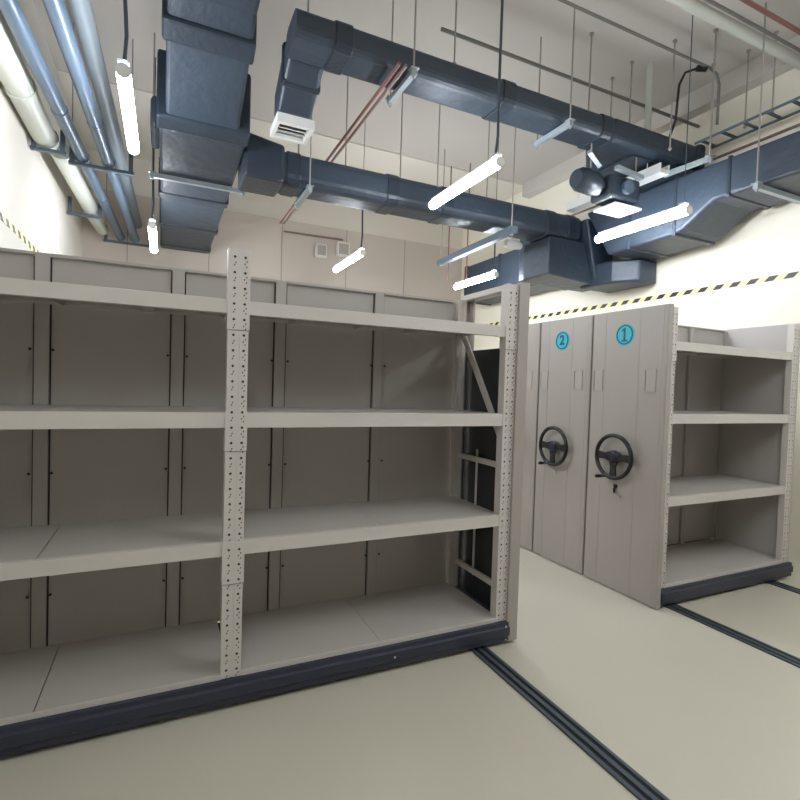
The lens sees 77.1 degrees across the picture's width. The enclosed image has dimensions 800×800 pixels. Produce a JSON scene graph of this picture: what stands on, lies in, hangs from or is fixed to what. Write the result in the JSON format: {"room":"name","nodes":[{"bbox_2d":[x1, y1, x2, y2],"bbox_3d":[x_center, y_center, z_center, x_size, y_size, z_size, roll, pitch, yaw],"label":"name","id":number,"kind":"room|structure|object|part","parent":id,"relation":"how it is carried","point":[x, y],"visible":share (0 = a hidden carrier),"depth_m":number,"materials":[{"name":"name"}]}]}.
{"room":"archive storage room","nodes":[
{"label":"archive storage room","id":0,"kind":"room"},
{"bbox_2d":[0,0,82,259],"bbox_3d":[-1.622,-1.041,0.493,0.150,5.190,16.650,1,2,-25],"label":"wall","id":1,"kind":"structure","parent":0,"point":[34,193],"depth_m":4.95,"materials":[{"name":"paint"}]},
{"bbox_2d":[0,212,38,251],"bbox_3d":[-3.739,-1.513,5.199,0.004,0.052,5.900,1,2,-25],"label":"tape","id":2,"kind":"object","parent":1,"relation":"attached to","point":[3,218],"visible":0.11,"depth_m":4.43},
{"bbox_2d":[0,10,58,149],"bbox_3d":[-2.648,-2.464,3.183,0.231,0.232,3.801,1,2,-25],"label":"pipe","id":3,"kind":"object","parent":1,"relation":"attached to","point":[17,83],"visible":0.89,"depth_m":3.94,"materials":[{"name":"plastic"}]},
{"bbox_2d":[30,130,66,156],"bbox_3d":[-3.382,-2.513,4.826,0.297,0.262,0.044,1,2,-25],"label":"bracket","id":4,"kind":"object","parent":1,"relation":"attached to","point":[33,146],"visible":0.66,"depth_m":4.85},
{"bbox_2d":[67,196,102,219],"bbox_3d":[-4.179,-2.551,6.662,0.400,0.232,0.044,1,2,-25],"label":"bracket","id":5,"kind":"object","parent":1,"relation":"attached to","point":[69,212],"visible":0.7,"depth_m":6.65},
{"bbox_2d":[51,141,97,214],"bbox_3d":[-3.799,-2.541,5.912,0.180,0.197,1.883,1,2,-23],"label":"pipe","id":6,"kind":"object","parent":5,"relation":"attached to","point":[72,174],"visible":0.65,"depth_m":5.71,"materials":[{"name":"plastic"}]},
{"bbox_2d":[87,215,107,234],"bbox_3d":[-4.396,-2.589,7.277,0.160,0.158,0.901,1,2,-22],"label":"pipe","id":7,"kind":"object","parent":6,"relation":"attached to","point":[99,225],"visible":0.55,"depth_m":7.31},
{"bbox_2d":[82,149,461,302],"bbox_3d":[-1.904,-1.307,9.450,6.950,5.190,0.183,1,2,-25],"label":"wall","id":8,"kind":"structure","parent":0,"point":[402,255],"depth_m":9.34,"materials":[{"name":"paint"}]},
{"bbox_2d":[68,0,141,228],"bbox_3d":[-2.841,-2.772,4.903,0.140,0.258,7.105,1,2,-24],"label":"pipe","id":9,"kind":"object","parent":8,"relation":"attached to","point":[81,10],"visible":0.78,"depth_m":4.33,"materials":[{"name":"metal"}]},
{"bbox_2d":[148,179,157,253],"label":"pendant lamp","id":10,"kind":"object","parent":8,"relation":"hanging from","point":[152,229],"depth_m":5.56,"materials":[{"name":"white plastic"}]},
{"bbox_2d":[148,227,157,252],"bbox_3d":[-2.965,-1.938,6.031,0.084,0.084,1.176,1,2,-25],"label":"diffuser","id":11,"kind":"object","parent":10,"relation":"attached to","point":[152,230],"depth_m":5.93,"materials":[{"name":"white"}]},
{"bbox_2d":[56,69,522,200],"bbox_3d":[-1.331,-3.844,8.328,6.950,0.020,2.200,1,2,-25],"label":"ceiling beam","id":12,"kind":"structure","parent":8,"relation":"attached to","point":[374,159],"depth_m":7.75,"materials":[{"name":"paint"}]},
{"bbox_2d":[284,230,342,240],"bbox_3d":[-1.604,-3.067,9.373,1.130,0.046,0.036,1,2,-25],"label":"pipe","id":13,"kind":"object","parent":8,"relation":"attached to","point":[284,230],"visible":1,"depth_m":9.36,"materials":[{"name":"brown"}]},
{"bbox_2d":[314,243,326,258],"bbox_3d":[-1.483,-2.789,9.399,0.220,0.260,0.158,1,2,-25],"label":"wall speaker","id":14,"kind":"object","parent":8,"relation":"attached to","point":[320,251],"visible":1,"depth_m":9.33,"materials":[{"name":"white plastic"}]},
{"bbox_2d":[318,245,325,255],"bbox_3d":[-1.451,-2.786,9.331,0.160,0.180,0.008,1,2,-25],"label":"grille","id":15,"kind":"object","parent":14,"relation":"attached to","point":[321,248],"depth_m":9.33,"materials":[{"name":"grey"}]},
{"bbox_2d":[336,241,349,257],"bbox_3d":[-1.092,-2.872,9.594,0.250,0.260,0.130,1,2,-25],"label":"electrical box","id":16,"kind":"object","parent":8,"relation":"attached to","point":[342,248],"visible":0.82,"depth_m":9.54,"materials":[{"name":"white plastic"}]},
{"bbox_2d":[0,538,799,799],"bbox_3d":[1.507,1.669,2.079,7.250,0.120,16.650,1,2,-25],"label":"floor","id":17,"kind":"structure","parent":0,"point":[698,711],"depth_m":2.40,"materials":[{"name":"concrete"}]},
{"bbox_2d":[0,247,529,756],"bbox_3d":[-0.819,0.368,2.797,3.228,2.283,0.703,1,2,-25],"label":"shelving","id":18,"kind":"object","parent":17,"relation":"on","point":[330,477],"visible":1,"depth_m":2.86,"materials":[{"name":"metal"}]},
{"bbox_3d":[-2.149,0.281,2.514,0.576,2.100,0.030,1,2,-25],"label":"panel","id":19,"kind":"part","parent":18,"relation":"part of","materials":[{"name":"metal"}]},
{"bbox_3d":[-1.595,0.291,2.774,0.645,2.100,0.030,1,2,-25],"label":"panel","id":20,"kind":"part","parent":18,"relation":"part of","materials":[{"name":"metal"}]},
{"bbox_3d":[-1.037,0.301,3.036,0.583,2.100,0.030,1,2,-25],"label":"panel","id":21,"kind":"part","parent":18,"relation":"part of","materials":[{"name":"metal"}]},
{"bbox_3d":[-0.874,1.426,2.794,3.160,0.119,0.655,1,2,-25],"label":"frame","id":22,"kind":"part","parent":18,"relation":"part of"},
{"bbox_3d":[-0.472,0.311,3.302,0.663,2.100,0.030,1,2,-25],"label":"panel","id":23,"kind":"part","parent":18,"relation":"part of","materials":[{"name":"metal"}]},
{"bbox_3d":[0.108,0.321,3.574,0.613,2.100,0.030,1,2,-25],"label":"panel","id":24,"kind":"part","parent":18,"relation":"part of","materials":[{"name":"metal"}]},
{"bbox_2d":[520,323,541,550],"bbox_3d":[1.957,0.375,5.626,1.882,2.280,0.662,1,2,-25],"label":"shelving","id":25,"kind":"object","parent":17,"relation":"on","point":[534,331],"visible":0.03,"depth_m":5.05,"materials":[{"name":"metal"}]},
{"bbox_2d":[470,646,669,799],"bbox_3d":[0.911,1.580,2.210,0.105,0.012,6.100,1,2,-25],"label":"rail","id":26,"kind":"object","parent":17,"relation":"on","point":[614,765],"visible":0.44,"depth_m":2.37,"materials":[{"name":"metal"}]},
{"bbox_2d":[533,315,709,574],"bbox_3d":[2.241,0.401,5.020,1.882,2.280,0.662,1,2,-25],"label":"shelving","id":27,"kind":"object","parent":17,"relation":"on","point":[566,359],"visible":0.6,"depth_m":4.62,"materials":[{"name":"metal"}]},
{"bbox_3d":[1.515,0.388,4.685,0.050,2.279,0.650,1,2,-25],"label":"panel","id":28,"kind":"part","parent":27,"relation":"part of","materials":[{"name":"metal"}]},
{"bbox_3d":[2.293,1.460,5.071,1.710,0.119,0.627,1,2,-25],"label":"frame","id":29,"kind":"part","parent":27,"relation":"part of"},
{"bbox_2d":[584,303,799,609],"bbox_3d":[2.540,0.429,4.383,1.882,2.280,0.729,1,2,-25],"label":"shelving","id":30,"kind":"object","parent":17,"relation":"on","point":[692,437],"visible":1,"depth_m":4.30,"materials":[{"name":"metal"}]},
{"bbox_3d":[1.814,0.415,4.049,0.050,2.279,0.717,1,2,-25],"label":"panel","id":31,"kind":"part","parent":30,"relation":"part of","materials":[{"name":"metal"}]},
{"bbox_3d":[2.497,0.338,4.710,0.565,2.090,0.025,1,2,-25],"label":"panel","id":32,"kind":"part","parent":30,"relation":"part of","materials":[{"name":"metal"}]},
{"bbox_3d":[2.990,0.347,4.941,0.505,2.090,0.025,1,2,-25],"label":"panel","id":33,"kind":"part","parent":30,"relation":"part of","materials":[{"name":"metal"}]},
{"bbox_3d":[2.592,1.488,4.434,1.710,0.119,0.694,1,2,-25],"label":"frame","id":34,"kind":"part","parent":30,"relation":"part of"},
{"bbox_3d":[3.360,0.374,4.764,0.035,2.130,0.662,1,2,-25],"label":"panel","id":35,"kind":"part","parent":30,"relation":"part of","materials":[{"name":"metal"}]},
{"bbox_2d":[662,603,799,667],"bbox_3d":[2.486,1.608,2.950,0.105,0.012,6.100,1,2,-25],"label":"rail","id":36,"kind":"object","parent":17,"relation":"on","point":[744,638],"visible":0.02,"depth_m":3.38,"materials":[{"name":"metal"}]},
{"bbox_2d":[765,580,799,593],"bbox_3d":[3.663,1.629,3.502,0.105,0.012,6.100,1,2,-25],"label":"rail","id":37,"kind":"object","parent":17,"relation":"on","point":[772,582],"visible":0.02,"depth_m":4.29,"materials":[{"name":"metal"}]},
{"bbox_2d":[33,0,799,183],"bbox_3d":[1.674,-3.651,1.926,7.250,0.150,16.650,1,2,-25],"label":"ceiling","id":38,"kind":"structure","parent":0,"point":[463,137],"depth_m":5.35,"materials":[{"name":"paint"}]},
{"bbox_2d":[68,22,133,175],"bbox_3d":[-3.086,-3.109,5.215,0.590,1.420,0.044,1,2,-25],"label":"bracket","id":39,"kind":"object","parent":38,"relation":"hanging from","point":[71,161],"visible":0.61,"depth_m":5.22,"materials":[{"name":"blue metal"}]},
{"bbox_2d":[0,0,125,240],"bbox_3d":[-3.112,-2.487,4.788,0.128,0.174,7.108,1,2,-23],"label":"pipe","id":40,"kind":"object","parent":39,"relation":"attached to","point":[11,10],"visible":0.94,"depth_m":3.95,"materials":[{"name":"metal"}]},
{"bbox_3d":[-3.322,-3.228,5.099,0.010,1.190,0.012,1,2,-25],"label":"threaded rod","id":41,"kind":"part","parent":39,"relation":"part of","materials":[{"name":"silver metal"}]},
{"bbox_2d":[42,0,139,242],"bbox_3d":[-2.895,-2.483,4.890,0.128,0.174,7.105,1,2,-23],"label":"pipe","id":42,"kind":"object","parent":39,"relation":"attached to","point":[56,10],"visible":0.9,"depth_m":3.93,"materials":[{"name":"metal"}]},
{"bbox_3d":[-2.843,-3.220,5.325,0.010,1.190,0.012,1,2,-25],"label":"threaded rod","id":43,"kind":"part","parent":39,"relation":"part of","materials":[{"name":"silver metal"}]},
{"bbox_2d":[115,0,139,154],"bbox_3d":[-1.935,-2.875,3.610,0.088,1.724,1.200,1,2,-25],"label":"pendant lamp","id":44,"kind":"object","parent":38,"relation":"hanging from","point":[122,68],"visible":1,"depth_m":3.30,"materials":[{"name":"white plastic"}]},
{"bbox_3d":[-1.703,-2.905,3.132,0.036,1.621,0.044,1,2,-25],"label":"drop cord","id":45,"kind":"part","parent":44,"relation":"part of","materials":[{"name":"grey plastic"}]},
{"bbox_2d":[116,73,138,153],"bbox_3d":[-1.960,-2.058,3.634,0.084,0.084,1.176,1,2,-25],"label":"diffuser","id":46,"kind":"object","parent":44,"relation":"attached to","point":[124,80],"depth_m":3.50,"materials":[{"name":"white"}]},
{"bbox_2d":[103,173,151,246],"bbox_3d":[-4.313,-3.213,8.007,0.700,1.450,0.044,1,2,-25],"label":"bracket","id":47,"kind":"object","parent":38,"relation":"hanging from","point":[105,239],"visible":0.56,"depth_m":7.98,"materials":[{"name":"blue metal"}]},
{"bbox_2d":[153,148,154,170],"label":"rod","id":48,"kind":"object","parent":38,"relation":"hanging from","point":[153,148],"depth_m":5.52,"materials":[{"name":"silver metal"}]},
{"bbox_3d":[-2.705,-2.861,5.527,0.036,1.771,0.044,1,2,-25],"label":"drop cord","id":49,"kind":"part","parent":48,"relation":"part of","materials":[{"name":"grey plastic"}]},
{"bbox_2d":[154,57,155,95],"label":"rod","id":50,"kind":"object","parent":38,"relation":"hanging from","point":[155,57],"depth_m":5.49,"materials":[{"name":"silver metal"}]},
{"bbox_2d":[148,32,244,196],"bbox_3d":[-2.153,-3.043,5.413,0.980,1.505,0.070,1,2,-25],"label":"hanger","id":51,"kind":"object","parent":38,"relation":"hanging from","point":[153,174],"visible":0.73,"depth_m":5.36,"materials":[{"name":"silver metal"}]},
{"bbox_3d":[-2.564,-3.050,5.220,0.014,1.505,0.014,3,2,42],"label":"threaded rod","id":52,"kind":"part","parent":51,"relation":"part of","materials":[{"name":"silver metal"}]},
{"bbox_2d":[150,0,259,253],"bbox_3d":[-2.205,-2.875,5.418,0.825,1.025,6.700,1,2,-25],"label":"air duct","id":53,"kind":"object","parent":51,"relation":"on","point":[200,109],"visible":1,"depth_m":4.30,"materials":[{"name":"metal"}]},
{"bbox_2d":[293,117,313,209],"bbox_3d":[-1.002,-2.926,5.300,0.070,1.660,0.600,1,2,-25],"label":"hanger","id":54,"kind":"object","parent":38,"relation":"hanging from","point":[308,190],"visible":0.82,"depth_m":5.15,"materials":[{"name":"silver metal"}]},
{"bbox_3d":[-0.890,-2.916,5.061,0.014,1.660,0.014,2,2,-3],"label":"threaded rod","id":55,"kind":"part","parent":54,"relation":"part of","materials":[{"name":"silver metal"}]},
{"bbox_2d":[345,76,348,164],"bbox_3d":[-0.590,-3.096,5.558,0.038,1.310,0.044,1,2,-25],"label":"rod","id":56,"kind":"object","parent":38,"relation":"hanging from","point":[347,76],"visible":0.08,"depth_m":5.55,"materials":[{"name":"silver metal"}]},
{"bbox_2d":[333,134,365,272],"bbox_3d":[-0.729,-2.888,7.304,0.088,1.834,1.200,1,2,-25],"label":"pendant lamp","id":57,"kind":"object","parent":38,"relation":"hanging from","point":[361,252],"visible":0.93,"depth_m":7.03,"materials":[{"name":"white plastic"}]},
{"bbox_2d":[333,251,362,271],"bbox_3d":[-0.756,-2.016,7.329,0.084,0.084,1.176,1,2,-25],"label":"diffuser","id":58,"kind":"object","parent":57,"relation":"attached to","point":[356,255],"depth_m":7.25,"materials":[{"name":"white"}]},
{"bbox_3d":[-0.497,-2.919,6.825,0.036,1.731,0.044,1,2,-25],"label":"drop cord","id":59,"kind":"part","parent":57,"relation":"part of","materials":[{"name":"grey plastic"}]},
{"bbox_2d":[399,93,402,177],"bbox_3d":[0.017,-3.085,5.843,0.038,1.310,0.044,1,2,-25],"label":"rod","id":60,"kind":"object","parent":38,"relation":"hanging from","point":[402,93],"visible":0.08,"depth_m":5.84,"materials":[{"name":"silver metal"}]},
{"bbox_2d":[385,0,419,106],"bbox_3d":[0.027,-3.133,4.199,0.070,1.120,0.530,1,2,-25],"label":"hanger","id":61,"kind":"object","parent":38,"relation":"hanging from","point":[413,69],"visible":0.97,"depth_m":4.13,"materials":[{"name":"silver metal"}]},
{"bbox_3d":[-0.070,-3.142,4.407,0.014,1.120,0.014,3,2,42],"label":"threaded rod","id":62,"kind":"part","parent":61,"relation":"part of","materials":[{"name":"silver metal"}]},
{"bbox_3d":[0.125,-3.124,3.991,0.014,1.120,0.014,2,2,-3],"label":"threaded rod","id":63,"kind":"part","parent":61,"relation":"part of","materials":[{"name":"silver metal"}]},
{"bbox_2d":[437,104,440,187],"bbox_3d":[0.448,-3.070,5.770,0.038,1.310,0.044,1,2,-25],"label":"rod","id":64,"kind":"object","parent":38,"relation":"hanging from","point":[439,104],"visible":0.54,"depth_m":5.77,"materials":[{"name":"silver metal"}]},
{"bbox_2d":[238,133,579,242],"bbox_3d":[0.358,-2.355,5.958,4.320,0.425,0.480,1,2,-25],"label":"air duct","id":65,"kind":"object","parent":64,"relation":"hanging from","point":[265,168],"visible":0.8,"depth_m":5.52,"materials":[{"name":"metal"}]},
{"bbox_2d":[504,236,522,249],"bbox_3d":[1.489,-2.065,6.601,0.243,0.160,0.120,1,2,-25],"label":"sensor","id":66,"kind":"object","parent":65,"relation":"hanging from","point":[510,243],"visible":1,"depth_m":6.55,"materials":[{"name":"white plastic"}]},
{"bbox_2d":[447,166,451,280],"bbox_3d":[0.804,-2.862,8.157,0.018,1.840,0.018,2,2,-3],"label":"pipe","id":67,"kind":"object","parent":38,"relation":"hanging from","point":[451,166],"visible":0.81,"depth_m":8.16,"materials":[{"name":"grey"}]},
{"bbox_2d":[453,0,456,63],"bbox_3d":[0.477,-3.266,4.282,0.038,0.830,0.044,1,2,-25],"label":"rod","id":68,"kind":"object","parent":38,"relation":"hanging from","point":[456,0],"visible":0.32,"depth_m":4.28,"materials":[{"name":"silver metal"}]},
{"bbox_2d":[270,8,705,177],"bbox_3d":[1.098,-2.624,5.083,4.575,0.540,1.070,1,2,-25],"label":"air duct","id":69,"kind":"object","parent":68,"relation":"hanging from","point":[314,44],"visible":0.85,"depth_m":4.36,"materials":[{"name":"metal"}]},
{"bbox_2d":[270,111,314,144],"bbox_3d":[-0.974,-2.443,4.528,0.330,0.080,0.330,1,2,-25],"label":"vent grille","id":70,"kind":"object","parent":69,"relation":"attached to","point":[286,126],"depth_m":4.46,"materials":[{"name":"white plastic"}]},
{"bbox_2d":[280,61,400,223],"bbox_3d":[-0.936,-2.680,5.856,0.028,0.027,4.400,1,2,-25],"label":"pipe","id":71,"kind":"object","parent":69,"relation":"attached to","point":[398,64],"visible":0.81,"depth_m":4.58,"materials":[{"name":"red"}]},
{"bbox_2d":[283,64,407,223],"bbox_3d":[-0.886,-2.679,5.879,0.028,0.027,4.400,1,2,-25],"label":"pipe","id":72,"kind":"object","parent":69,"relation":"attached to","point":[405,66],"visible":0.81,"depth_m":4.58,"materials":[{"name":"brown"}]},
{"bbox_2d":[569,143,643,217],"bbox_3d":[2.173,-2.319,5.295,0.878,0.535,0.403,1,2,-25],"label":"fan","id":73,"kind":"object","parent":69,"relation":"hanging from","point":[616,194],"visible":1,"depth_m":5.21,"materials":[{"name":"metal"}]},
{"bbox_2d":[593,201,641,217],"bbox_3d":[2.360,-2.062,5.450,0.400,0.025,0.300,1,2,-25],"label":"grille","id":74,"kind":"object","parent":73,"relation":"attached to","point":[618,209],"depth_m":5.40,"materials":[{"name":"white plastic"}]},
{"bbox_3d":[2.666,-2.591,5.654,0.650,0.020,0.470,1,2,-25],"label":"access panel","id":75,"kind":"part","parent":69,"relation":"part of","materials":[{"name":"plastic"}]},
{"bbox_2d":[428,0,504,209],"bbox_3d":[0.618,-2.837,4.743,0.088,1.704,1.200,1,2,-25],"label":"pendant lamp","id":76,"kind":"object","parent":38,"relation":"hanging from","point":[496,162],"visible":1,"depth_m":4.40,"materials":[{"name":"white plastic"}]},
{"bbox_2d":[429,159,500,208],"bbox_3d":[0.592,-2.030,4.766,0.084,0.084,1.176,1,2,-25],"label":"tube light","id":77,"kind":"object","parent":76,"relation":"attached to","point":[491,165],"depth_m":4.66,"materials":[{"name":"white"}]},
{"bbox_3d":[0.850,-2.868,4.264,0.036,1.601,0.044,1,2,-25],"label":"drop cord","id":78,"kind":"part","parent":76,"relation":"part of","materials":[{"name":"grey plastic"}]},
{"bbox_2d":[466,163,470,278],"bbox_3d":[1.091,-2.849,8.016,0.018,1.840,0.018,2,2,-3],"label":"pipe","id":79,"kind":"object","parent":38,"relation":"hanging from","point":[470,163],"visible":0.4,"depth_m":8.02,"materials":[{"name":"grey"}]},
{"bbox_2d":[453,142,498,289],"bbox_3d":[1.175,-2.770,7.694,0.088,1.974,1.120,1,2,-25],"label":"pendant lamp","id":80,"kind":"object","parent":38,"relation":"hanging from","point":[493,273],"visible":0.91,"depth_m":7.50,"materials":[{"name":"white plastic"}]},
{"bbox_2d":[454,272,494,289],"bbox_3d":[1.145,-1.828,7.721,0.084,0.084,1.096,1,2,-25],"label":"diffuser","id":81,"kind":"object","parent":80,"relation":"attached to","point":[489,275],"depth_m":7.67,"materials":[{"name":"white"}]},
{"bbox_3d":[1.390,-2.802,7.251,0.036,1.871,0.044,1,2,-25],"label":"drop cord","id":82,"kind":"part","parent":80,"relation":"part of","materials":[{"name":"grey plastic"}]},
{"bbox_2d":[437,127,517,265],"bbox_3d":[1.006,-2.864,6.787,0.080,1.744,1.851,1,2,-25],"label":"hanger","id":83,"kind":"object","parent":38,"relation":"hanging from","point":[511,230],"visible":0.89,"depth_m":6.53,"materials":[{"name":"silver metal"}]},
{"bbox_3d":[0.647,-2.900,7.573,0.014,1.739,0.014,3,2,42],"label":"threaded rod","id":84,"kind":"part","parent":83,"relation":"part of","materials":[{"name":"silver metal"}]},
{"bbox_3d":[1.365,-2.842,6.000,0.014,1.721,0.014,3,2,42],"label":"threaded rod","id":85,"kind":"part","parent":83,"relation":"part of","materials":[{"name":"silver metal"}]},
{"bbox_2d":[486,121,489,196],"bbox_3d":[1.126,-3.067,6.420,0.038,1.310,0.044,1,2,-25],"label":"rod","id":86,"kind":"object","parent":38,"relation":"hanging from","point":[489,121],"visible":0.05,"depth_m":6.41,"materials":[{"name":"silver metal"}]},
{"bbox_2d":[532,8,575,148],"bbox_3d":[1.512,-3.109,4.896,0.070,1.115,0.530,1,2,-25],"label":"hanger","id":87,"kind":"object","parent":38,"relation":"hanging from","point":[568,123],"visible":0.88,"depth_m":4.79,"materials":[{"name":"silver metal"}]},
{"bbox_3d":[1.414,-3.118,5.104,0.014,1.115,0.014,3,2,42],"label":"threaded rod","id":88,"kind":"part","parent":87,"relation":"part of","materials":[{"name":"silver metal"}]},
{"bbox_3d":[1.609,-3.100,4.688,0.014,1.115,0.014,3,2,42],"label":"threaded rod","id":89,"kind":"part","parent":87,"relation":"part of","materials":[{"name":"silver metal"}]},
{"bbox_2d":[588,32,593,109],"bbox_3d":[1.899,-3.243,5.017,0.038,0.830,0.044,1,2,-25],"label":"rod","id":90,"kind":"object","parent":38,"relation":"hanging from","point":[591,34],"visible":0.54,"depth_m":5.01,"materials":[{"name":"silver metal"}]},
{"bbox_2d":[610,77,613,116],"bbox_3d":[2.400,-3.247,5.716,0.038,0.830,0.044,1,2,-25],"label":"rod","id":91,"kind":"object","parent":38,"relation":"hanging from","point":[611,78],"visible":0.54,"depth_m":5.70,"materials":[{"name":"silver metal"}]},
{"bbox_2d":[629,60,633,122],"bbox_3d":[2.491,-3.236,5.428,0.038,0.830,0.044,1,2,-25],"label":"rod","id":92,"kind":"object","parent":38,"relation":"hanging from","point":[631,62],"visible":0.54,"depth_m":5.42,"materials":[{"name":"silver metal"}]},
{"bbox_2d":[557,0,720,124],"bbox_3d":[1.390,-3.185,4.327,4.293,0.543,0.028,1,2,-25],"label":"pipe","id":93,"kind":"object","parent":38,"relation":"hanging from","point":[566,2],"visible":0.93,"depth_m":4.79,"materials":[{"name":"grey"}]},
{"bbox_2d":[668,65,707,136],"bbox_3d":[2.974,-3.113,5.216,0.354,0.642,0.170,3,2,41],"label":"power cable","id":94,"kind":"object","parent":93,"relation":"attached to","point":[698,68],"visible":0.93,"depth_m":5.19,"materials":[{"name":"black plastic"}]},
{"bbox_2d":[594,15,692,242],"bbox_3d":[2.518,-2.706,5.209,0.088,1.874,1.120,1,2,-25],"label":"pendant lamp","id":95,"kind":"object","parent":38,"relation":"hanging from","point":[684,209],"visible":1,"depth_m":5.02,"materials":[{"name":"white plastic"}]},
{"bbox_2d":[595,206,686,242],"bbox_3d":[2.490,-1.814,5.235,0.084,0.084,1.096,1,2,-25],"label":"diffuser","id":96,"kind":"object","parent":95,"relation":"attached to","point":[676,212],"depth_m":5.16,"materials":[{"name":"white"}]},
{"bbox_3d":[2.732,-2.739,4.755,0.009,1.770,0.010,1,2,-25],"label":"drop cord","id":97,"kind":"part","parent":95,"relation":"part of","materials":[{"name":"grey plastic"}]},
{"bbox_2d":[644,62,653,129],"bbox_3d":[2.705,-3.200,5.463,0.068,0.890,0.070,1,2,-25],"label":"pipe","id":98,"kind":"object","parent":38,"relation":"hanging from","point":[650,66],"visible":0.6,"depth_m":5.43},
{"bbox_2d":[668,39,676,150],"bbox_3d":[2.760,-3.083,5.085,0.038,1.100,0.044,1,2,-25],"label":"rod","id":99,"kind":"object","parent":38,"relation":"hanging from","point":[674,40],"visible":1,"depth_m":5.08,"materials":[{"name":"silver metal"}]},
{"bbox_2d":[664,35,716,177],"bbox_3d":[3.011,-3.000,5.198,0.073,1.255,0.519,1,2,-28],"label":"hanger","id":100,"kind":"object","parent":38,"relation":"hanging from","point":[705,159],"visible":0.73,"depth_m":5.14,"materials":[{"name":"silver metal"}]},
{"bbox_2d":[566,162,669,212],"bbox_3d":[2.521,-2.514,5.948,0.140,0.160,1.380,1,2,-25],"label":"cable tray","id":101,"kind":"object","parent":100,"relation":"attached to","point":[654,172],"visible":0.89,"depth_m":5.55,"materials":[{"name":"white metal"}]},
{"bbox_3d":[3.116,-2.991,5.002,0.014,1.255,0.014,2,2,-3],"label":"threaded rod","id":102,"kind":"part","parent":100,"relation":"part of","materials":[{"name":"silver metal"}]},
{"bbox_2d":[708,28,717,159],"bbox_3d":[3.066,-2.993,4.923,0.038,1.250,0.044,1,2,-25],"label":"rod","id":103,"kind":"object","parent":38,"relation":"hanging from","point":[715,31],"visible":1,"depth_m":4.92,"materials":[{"name":"silver metal"}]},
{"bbox_2d":[743,49,750,128],"bbox_3d":[3.585,-3.210,5.191,0.038,0.800,0.044,1,2,-25],"label":"rod","id":104,"kind":"object","parent":38,"relation":"hanging from","point":[748,51],"visible":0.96,"depth_m":5.19,"materials":[{"name":"silver metal"}]},
{"bbox_2d":[750,2,799,203],"bbox_3d":[3.654,-2.747,4.745,0.870,1.695,0.070,1,2,-25],"label":"hanger","id":105,"kind":"object","parent":38,"relation":"hanging from","point":[759,186],"visible":1,"depth_m":4.59,"materials":[{"name":"silver metal"}]},
{"bbox_3d":[3.292,-2.753,4.575,0.014,1.695,0.014,3,2,42],"label":"threaded rod","id":106,"kind":"part","parent":105,"relation":"part of","materials":[{"name":"silver metal"}]},
{"bbox_2d":[772,31,778,112],"bbox_3d":[3.668,-3.199,4.920,0.038,0.800,0.044,1,2,-25],"label":"rod","id":107,"kind":"object","parent":38,"relation":"hanging from","point":[775,32],"visible":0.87,"depth_m":4.92,"materials":[{"name":"silver metal"}]},
{"bbox_2d":[694,96,799,148],"bbox_3d":[3.787,-2.792,4.723,0.260,0.025,1.950,1,2,-25],"label":"cable tray","id":108,"kind":"object","parent":107,"relation":"hanging from","point":[794,101],"visible":0.91,"depth_m":5.11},
{"bbox_3d":[3.900,-2.790,4.776,0.010,0.025,1.950,1,2,-25],"label":"rail","id":109,"kind":"part","parent":108,"relation":"part of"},
{"bbox_2d":[461,68,799,560],"bbox_3d":[4.803,-0.926,3.512,0.150,5.190,16.650,1,2,-25],"label":"wall","id":110,"kind":"structure","parent":0,"point":[766,242],"depth_m":5.68,"materials":[{"name":"paint"}]},
{"bbox_2d":[441,27,699,127],"bbox_3d":[1.974,-3.302,5.260,3.540,0.034,0.036,1,2,-25],"label":"pipe","id":111,"kind":"object","parent":110,"relation":"attached to","point":[445,30],"visible":0.92,"depth_m":5.06,"materials":[{"name":"grey"}]},
{"bbox_2d":[464,131,799,305],"bbox_3d":[2.672,-2.046,6.360,1.300,1.070,7.000,1,2,-25],"label":"air duct","id":112,"kind":"object","parent":110,"relation":"attached to","point":[720,195],"visible":0.76,"depth_m":5.78,"materials":[{"name":"metal"}]},
{"bbox_2d":[489,271,799,324],"bbox_3d":[2.672,-1.389,7.881,0.004,0.052,6.500,1,2,-25],"label":"tape","id":113,"kind":"object","parent":110,"relation":"attached to","point":[793,274],"visible":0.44,"depth_m":6.21,"materials":[{"name":"plastic"}]},
{"bbox_2d":[522,35,799,198],"bbox_3d":[5.207,-3.368,2.380,0.160,0.220,14.150,1,2,-25],"label":"ceiling beam","id":114,"kind":"structure","parent":110,"relation":"attached to","point":[733,83],"depth_m":5.86,"materials":[{"name":"paint"}]},
{"bbox_2d":[575,127,799,220],"bbox_3d":[3.349,-2.647,6.265,0.185,0.140,5.100,1,2,-25],"label":"trim","id":115,"kind":"structure","parent":110,"relation":"attached to","point":[584,215],"depth_m":5.40,"materials":[{"name":"paint"}]},
{"bbox_2d":[572,123,799,215],"bbox_3d":[3.305,-2.758,6.239,0.032,0.032,5.100,1,2,-25],"label":"pipe","id":116,"kind":"object","parent":115,"relation":"attached to","point":[798,124],"visible":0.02,"depth_m":5.36,"materials":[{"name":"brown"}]},
{"bbox_2d":[666,0,799,69],"bbox_3d":[2.814,-3.342,4.414,2.740,0.098,0.100,1,2,-25],"label":"pipe","id":117,"kind":"object","parent":110,"relation":"attached to","point":[700,9],"visible":1,"depth_m":4.48,"materials":[{"name":"plastic"}]},
{"bbox_2d":[704,0,799,52],"bbox_3d":[2.868,-3.297,4.298,2.740,0.028,0.030,1,2,-25],"label":"pipe","id":118,"kind":"object","parent":110,"relation":"attached to","point":[712,2],"visible":1,"depth_m":4.39,"materials":[{"name":"grey"}]},
{"bbox_2d":[739,0,799,34],"bbox_3d":[2.920,-3.312,4.189,2.740,0.034,0.036,1,2,-25],"label":"pipe","id":119,"kind":"object","parent":110,"relation":"attached to","point":[750,3],"visible":1,"depth_m":4.31,"materials":[{"name":"red"}]}
]}

